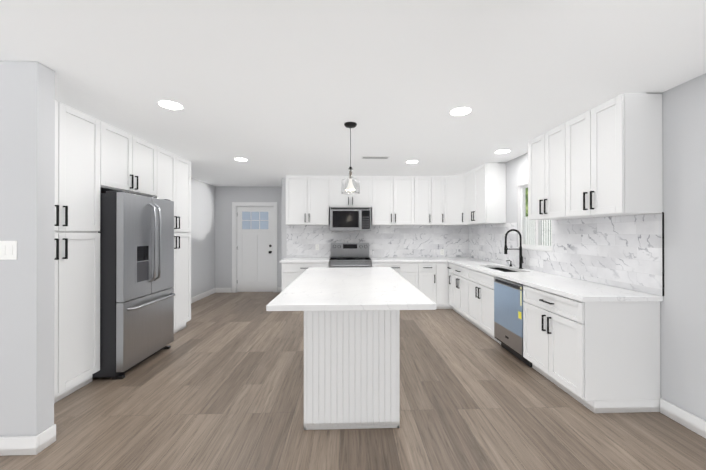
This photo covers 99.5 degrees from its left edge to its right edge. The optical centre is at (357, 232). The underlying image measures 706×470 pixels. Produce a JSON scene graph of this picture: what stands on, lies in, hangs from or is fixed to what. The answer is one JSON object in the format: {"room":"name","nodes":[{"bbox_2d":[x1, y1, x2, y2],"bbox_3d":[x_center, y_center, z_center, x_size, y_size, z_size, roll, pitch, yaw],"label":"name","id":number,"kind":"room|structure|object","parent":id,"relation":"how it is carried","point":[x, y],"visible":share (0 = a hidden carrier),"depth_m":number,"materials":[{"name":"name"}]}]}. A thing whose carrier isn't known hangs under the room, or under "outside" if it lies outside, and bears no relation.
{"room":"kitchen","nodes":[
{"label":"kitchen","id":0,"kind":"room"},
{"bbox_2d":[0,61,54,435],"bbox_3d":[-2.629,0.160,1.953,1.145,2.510,0.115,0,0,-2],"label":"wall","id":1,"kind":"structure","parent":0,"point":[27,156],"depth_m":1.91,"materials":[{"name":"grey paint"}]},
{"bbox_2d":[0,241,16,259],"bbox_3d":[-2.260,0.115,1.903,0.170,0.120,0.008,0,0,-2],"label":"light switch","id":2,"kind":"object","parent":1,"relation":"attached to","point":[8,250],"visible":1,"depth_m":1.90,"materials":[{"name":"white plastic"}]},
{"bbox_2d":[0,432,42,455],"bbox_3d":[-2.604,1.357,1.886,1.131,0.115,0.024,0,0,-2],"label":"baseboard","id":3,"kind":"structure","parent":1,"relation":"attached to","point":[27,445],"depth_m":1.89,"materials":[{"name":"white"}]},
{"bbox_2d":[190,178,214,297],"bbox_3d":[-3.270,0.161,2.180,0.120,2.510,9.760,0,0,-2],"label":"wall","id":4,"kind":"structure","parent":0,"point":[202,232],"depth_m":6.45,"materials":[{"name":"grey paint"}]},
{"bbox_2d":[102,122,157,197],"bbox_3d":[-2.852,-0.752,3.256,0.779,0.640,0.840,0,0,-2],"label":"upper cabinet","id":5,"kind":"object","parent":4,"relation":"attached to","point":[129,162],"depth_m":3.21,"materials":[{"name":"white wood"}]},
{"bbox_2d":[191,288,215,302],"bbox_3d":[-3.320,1.367,5.842,0.020,0.115,2.430,0,0,-2],"label":"baseboard","id":6,"kind":"structure","parent":4,"relation":"attached to","point":[212,291],"depth_m":6.44,"materials":[{"name":"white wood"}]},
{"bbox_2d":[215,186,281,291],"bbox_3d":[-2.467,0.172,7.149,2.050,2.510,0.120,0,0,-2],"label":"wall","id":7,"kind":"structure","parent":0,"point":[226,197],"depth_m":7.07,"materials":[{"name":"grey paint"}]},
{"bbox_2d":[216,288,231,292],"bbox_3d":[-3.159,1.370,7.055,0.360,0.115,0.016,0,0,-2],"label":"baseboard","id":8,"kind":"structure","parent":7,"relation":"attached to","point":[218,290],"depth_m":7.05,"materials":[{"name":"white wood"}]},
{"bbox_2d":[232,202,276,292],"bbox_3d":[-2.442,0.357,7.140,1.060,2.140,0.138,0,0,-2],"label":"door frame","id":9,"kind":"structure","parent":7,"relation":"attached to","point":[235,205],"depth_m":7.08,"materials":[{"name":"white wood"}]},
{"bbox_2d":[237,207,272,291],"bbox_3d":[-2.446,0.406,7.096,0.860,2.026,0.105,0,0,-2],"label":"hall door","id":10,"kind":"structure","parent":7,"relation":"in","point":[254,249],"depth_m":7.12,"materials":[{"name":"white wood"}]},
{"bbox_2d":[282,178,360,258],"bbox_3d":[0.369,0.170,6.101,3.790,2.510,0.120,0,0,-2],"label":"wall","id":11,"kind":"structure","parent":0,"point":[284,240],"depth_m":5.98,"materials":[{"name":"grey paint"}]},
{"bbox_2d":[286,176,333,224],"bbox_3d":[-0.934,-0.608,5.834,0.879,0.936,0.328,0,0,-2],"label":"upper cabinet","id":12,"kind":"object","parent":11,"relation":"attached to","point":[309,199],"depth_m":5.68,"materials":[{"name":"white wood"}]},
{"bbox_2d":[334,176,373,208],"bbox_3d":[-0.143,-0.776,5.860,0.820,0.600,0.328,0,0,-2],"label":"upper cabinet","id":13,"kind":"object","parent":11,"relation":"attached to","point":[365,198],"depth_m":5.71,"materials":[{"name":"white wood"}]},
{"bbox_2d":[330,207,370,230],"bbox_3d":[-0.141,-0.248,5.785,0.770,0.441,0.452,0,0,-2],"label":"microwave","id":14,"kind":"object","parent":13,"relation":"attached to","point":[350,218],"visible":1,"depth_m":5.59,"materials":[{"name":"grey metal"}]},
{"bbox_2d":[287,225,466,257],"bbox_3d":[0.406,0.185,6.037,3.660,0.645,0.009,0,0,-2],"label":"backsplash","id":15,"kind":"structure","parent":11,"relation":"attached to","point":[383,240],"depth_m":6.04,"materials":[{"name":"stone"}]},
{"bbox_2d":[315,244,443,254],"bbox_3d":[0.452,0.353,6.032,2.598,0.217,0.006,0,0,-2],"label":"outlet plates","id":16,"kind":"object","parent":15,"relation":"attached to","point":[317,248],"visible":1,"depth_m":6.03,"materials":[{"name":"white plastic"}]},
{"bbox_2d":[371,176,417,224],"bbox_3d":[0.675,-0.608,5.887,0.936,0.936,0.328,0,0,-2],"label":"upper cabinet","id":17,"kind":"object","parent":11,"relation":"attached to","point":[395,198],"depth_m":5.73,"materials":[{"name":"white wood"}]},
{"bbox_2d":[418,177,425,224],"bbox_3d":[1.248,-0.608,5.905,0.449,0.936,0.328,0,0,-2],"label":"upper cabinet","id":18,"kind":"object","parent":11,"relation":"attached to","point":[421,180],"depth_m":5.75,"materials":[{"name":"white wood"}]},
{"bbox_2d":[426,176,441,224],"bbox_3d":[1.527,-0.608,5.897,0.346,0.936,0.362,0,0,-2],"label":"upper cabinet","id":19,"kind":"object","parent":11,"relation":"attached to","point":[433,184],"depth_m":5.75,"materials":[{"name":"white wood"}]},
{"bbox_2d":[442,174,461,224],"bbox_3d":[1.940,-0.608,5.757,0.667,0.936,0.670,0,0,-2],"label":"upper cabinet","id":20,"kind":"object","parent":11,"relation":"attached to","point":[451,185],"depth_m":5.64,"materials":[{"name":"white wood"}]},
{"bbox_2d":[0,292,705,469],"bbox_3d":[-0.413,1.446,2.331,5.840,0.060,9.880,0,0,-2],"label":"floor","id":21,"kind":"structure","parent":0,"point":[218,384],"depth_m":2.28,"materials":[{"name":"wood"}]},
{"bbox_2d":[54,100,101,402],"bbox_3d":[-2.824,0.171,2.421,0.779,2.490,0.827,0,0,-2],"label":"tall cabinet","id":22,"kind":"object","parent":21,"relation":"on","point":[94,158],"depth_m":2.60,"materials":[{"name":"white wood"}]},
{"bbox_2d":[92,191,175,378],"bbox_3d":[-2.687,0.511,3.259,1.016,1.815,0.828,0,0,-2],"label":"refrigerator","id":23,"kind":"object","parent":21,"relation":"on","point":[137,293],"visible":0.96,"depth_m":2.99,"materials":[{"name":"grey metal"}]},
{"bbox_2d":[158,147,190,333],"bbox_3d":[-2.879,0.175,4.079,0.779,2.490,0.811,0,0,-2],"label":"tall cabinet","id":24,"kind":"object","parent":21,"relation":"on","point":[174,171],"depth_m":4.21,"materials":[{"name":"white wood"}]},
{"bbox_2d":[282,261,328,290],"bbox_3d":[-0.953,0.986,5.677,0.849,0.876,0.632,0,0,-2],"label":"base cabinet","id":25,"kind":"object","parent":21,"relation":"on","point":[291,272],"depth_m":5.36,"materials":[{"name":"white wood"}]},
{"bbox_2d":[279,258,329,264],"bbox_3d":[-0.970,0.528,5.671,0.887,0.040,0.645,0,0,-2],"label":"countertop","id":26,"kind":"structure","parent":25,"relation":"on","point":[287,261],"depth_m":5.56,"materials":[{"name":"white stone"}]},
{"bbox_2d":[329,243,371,267],"bbox_3d":[-0.142,0.816,5.646,0.764,1.215,0.693,0,0,-2],"label":"range","id":27,"kind":"object","parent":21,"relation":"on","point":[344,255],"visible":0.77,"depth_m":5.91,"materials":[{"name":"grey metal"}]},
{"bbox_2d":[304,311,399,429],"bbox_3d":[-0.075,0.980,3.156,0.696,0.874,2.016,0,0,-2],"label":"kitchen island","id":28,"kind":"object","parent":21,"relation":"on","point":[351,347],"depth_m":2.15,"materials":[{"name":"white wood"}]},
{"bbox_2d":[266,267,435,310],"bbox_3d":[-0.075,0.521,3.159,1.170,0.040,2.210,0,0,-2],"label":"island countertop","id":29,"kind":"structure","parent":28,"relation":"on","point":[349,288],"depth_m":2.43,"materials":[{"name":"white stone"}]},
{"bbox_2d":[369,257,422,292],"bbox_3d":[0.699,0.986,5.731,0.913,0.876,0.632,0,0,-2],"label":"base cabinet","id":30,"kind":"object","parent":21,"relation":"on","point":[412,271],"depth_m":5.43,"materials":[{"name":"white wood"}]},
{"bbox_2d":[371,257,442,260],"bbox_3d":[0.935,0.528,5.734,1.388,0.040,0.645,0,0,-2],"label":"countertop","id":31,"kind":"structure","parent":30,"relation":"on","point":[372,258],"depth_m":5.78,"materials":[{"name":"white stone"}]},
{"bbox_2d":[423,261,430,298],"bbox_3d":[1.229,0.986,5.749,0.385,0.876,0.632,0,0,-2],"label":"base cabinet","id":32,"kind":"object","parent":21,"relation":"on","point":[426,264],"depth_m":5.44,"materials":[{"name":"white wood"}]},
{"bbox_2d":[431,261,446,308],"bbox_3d":[1.512,0.986,5.730,0.300,0.876,0.689,0,0,-2],"label":"base cabinet","id":33,"kind":"object","parent":21,"relation":"on","point":[438,268],"depth_m":5.44,"materials":[{"name":"white wood"}]},
{"bbox_2d":[447,261,450,308],"bbox_3d":[1.971,0.986,5.349,0.632,0.876,0.260,0,0,-2],"label":"base cabinet","id":34,"kind":"object","parent":21,"relation":"on","point":[448,262],"depth_m":5.44,"materials":[{"name":"white wood"}]},
{"bbox_2d":[451,265,510,319],"bbox_3d":[1.984,0.985,4.941,0.632,0.876,0.783,0,0,-2],"label":"base cabinet","id":35,"kind":"object","parent":21,"relation":"on","point":[460,276],"depth_m":4.79,"materials":[{"name":"white wood"}]},
{"bbox_2d":[443,257,498,268],"bbox_3d":[1.965,0.528,5.341,0.645,0.040,1.498,0,0,-2],"label":"countertop","id":36,"kind":"structure","parent":35,"relation":"on","point":[464,261],"depth_m":5.17,"materials":[{"name":"white stone"}]},
{"bbox_2d":[467,281,500,343],"bbox_3d":[2.008,1.096,4.208,0.632,0.650,0.920,0,0,-2],"label":"base cabinet","id":37,"kind":"object","parent":21,"relation":"on","point":[480,298],"depth_m":4.11,"materials":[{"name":"white wood"}]},
{"bbox_2d":[494,277,531,366],"bbox_3d":[2.007,0.985,3.439,0.604,0.868,0.597,0,0,-2],"label":"dishwasher","id":38,"kind":"object","parent":21,"relation":"on","point":[508,314],"visible":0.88,"depth_m":3.37,"materials":[{"name":"grey"}]},
{"bbox_2d":[523,285,659,412],"bbox_3d":[2.056,0.979,2.739,0.632,0.876,0.791,0,0,-2],"label":"base cabinet","id":39,"kind":"object","parent":21,"relation":"on","point":[593,347],"depth_m":2.35,"materials":[{"name":"white wood"}]},
{"bbox_2d":[491,273,662,300],"bbox_3d":[2.039,0.522,3.059,0.645,0.040,1.469,0,0,-2],"label":"countertop","id":40,"kind":"structure","parent":39,"relation":"on","point":[578,290],"depth_m":2.66,"materials":[{"name":"white stone"}]},
{"bbox_2d":[504,229,523,268],"bbox_3d":[2.163,0.229,4.131,0.263,0.550,0.096,0,0,-2],"label":"faucet","id":41,"kind":"object","parent":40,"relation":"on","point":[519,249],"visible":1,"depth_m":4.14,"materials":[{"name":"black metal"}]},
{"bbox_2d":[0,0,705,186],"bbox_3d":[-0.413,-1.144,2.337,5.840,0.100,9.880,0,0,-2],"label":"ceiling","id":42,"kind":"structure","parent":0,"point":[273,92],"depth_m":2.02,"materials":[{"name":"white paint"}]},
{"bbox_2d":[159,101,182,109],"bbox_3d":[-1.612,-1.091,2.578,0.176,0.004,0.176,0,0,-2],"label":"recessed light","id":43,"kind":"object","parent":42,"relation":"in","point":[170,105],"visible":1,"depth_m":2.57,"materials":[{"name":"white plastic"}]},
{"bbox_2d":[341,122,359,194],"bbox_3d":[-0.072,-0.741,3.017,0.184,0.702,0.184,0,0,-2],"label":"pendant light","id":44,"kind":"object","parent":42,"relation":"hanging from","point":[350,177],"visible":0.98,"depth_m":2.99,"materials":[{"name":"black"}]},
{"bbox_2d":[361,156,389,158],"bbox_3d":[0.255,-1.085,4.350,0.400,0.008,0.120,0,0,-2],"label":"ceiling vent","id":45,"kind":"object","parent":42,"relation":"in","point":[374,157],"visible":1,"depth_m":4.33,"materials":[{"name":"white metal"}]},
{"bbox_2d":[450,108,470,114],"bbox_3d":[0.932,-1.091,2.711,0.176,0.004,0.176,0,0,-2],"label":"recessed light","id":46,"kind":"object","parent":42,"relation":"in","point":[460,111],"visible":1,"depth_m":2.70,"materials":[{"name":"white plastic"}]},
{"bbox_2d":[495,150,508,152],"bbox_3d":[1.959,-1.088,4.045,0.176,0.004,0.176,0,0,-2],"label":"recessed light","id":47,"kind":"object","parent":42,"relation":"in","point":[503,151],"visible":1,"depth_m":4.02,"materials":[{"name":"white plastic"}]},
{"bbox_2d":[479,269,502,284],"bbox_3d":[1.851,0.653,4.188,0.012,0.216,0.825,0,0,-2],"label":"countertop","id":48,"kind":"structure","parent":0,"relation":"attached to","point":[484,274],"depth_m":3.97,"materials":[{"name":"white stone"}]},
{"bbox_2d":[503,269,518,272],"bbox_3d":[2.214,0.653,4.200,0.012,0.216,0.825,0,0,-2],"label":"sink","id":49,"kind":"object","parent":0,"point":[504,270],"depth_m":4.23,"materials":[{"name":"black metal"}]},
{"bbox_2d":[470,73,705,420],"bbox_3d":[2.464,0.160,1.858,0.120,2.510,8.740,0,0,-2],"label":"wall","id":50,"kind":"structure","parent":0,"point":[683,344],"depth_m":2.19,"materials":[{"name":"grey paint"}]},
{"bbox_2d":[462,169,473,224],"bbox_3d":[2.109,-0.609,5.268,0.361,0.936,0.517,0,0,-2],"label":"upper cabinet","id":51,"kind":"object","parent":50,"relation":"attached to","point":[467,178],"depth_m":5.32,"materials":[{"name":"white wood"}]},
{"bbox_2d":[474,163,505,224],"bbox_3d":[2.138,-0.610,4.890,0.327,0.936,0.478,0,0,-2],"label":"upper cabinet","id":52,"kind":"object","parent":50,"relation":"attached to","point":[489,178],"depth_m":4.65,"materials":[{"name":"white wood"}]},
{"bbox_2d":[516,183,551,251],"bbox_3d":[2.373,-0.220,3.977,0.102,0.916,0.760,0,0,-2],"label":"window","id":53,"kind":"structure","parent":50,"relation":"in","point":[537,246],"depth_m":4.30,"materials":[{"name":"white"}]},
{"bbox_2d":[528,126,557,219],"bbox_3d":[2.193,-0.614,3.216,0.327,0.936,0.669,0,0,-2],"label":"upper cabinet","id":54,"kind":"object","parent":50,"relation":"attached to","point":[543,149],"depth_m":3.26,"materials":[{"name":"white wood"}]},
{"bbox_2d":[467,212,663,295],"bbox_3d":[2.321,0.176,4.216,0.010,0.655,3.776,0,0,-2],"label":"backsplash","id":55,"kind":"structure","parent":50,"relation":"attached to","point":[626,252],"depth_m":2.97,"materials":[{"name":"stone"}]},
{"bbox_2d":[558,93,662,219],"bbox_3d":[2.211,-0.615,2.667,0.327,0.936,0.669,0,0,-2],"label":"upper cabinet","id":56,"kind":"object","parent":50,"relation":"attached to","point":[605,159],"depth_m":2.41,"materials":[{"name":"white wood"}]},
{"bbox_2d":[660,398,705,438],"bbox_3d":[2.457,1.353,-0.023,0.016,0.115,4.746,0,0,-2],"label":"baseboard","id":57,"kind":"structure","parent":50,"relation":"attached to","point":[690,421],"depth_m":2.18,"materials":[{"name":"white wood"}]},
{"label":"outside","id":58,"kind":"structure","parent":0,"visible":0},
{"bbox_2d":[526,188,551,245],"bbox_3d":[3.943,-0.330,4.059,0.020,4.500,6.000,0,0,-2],"label":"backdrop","id":59,"kind":"structure","parent":58,"point":[546,230],"depth_m":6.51,"materials":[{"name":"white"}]}
]}

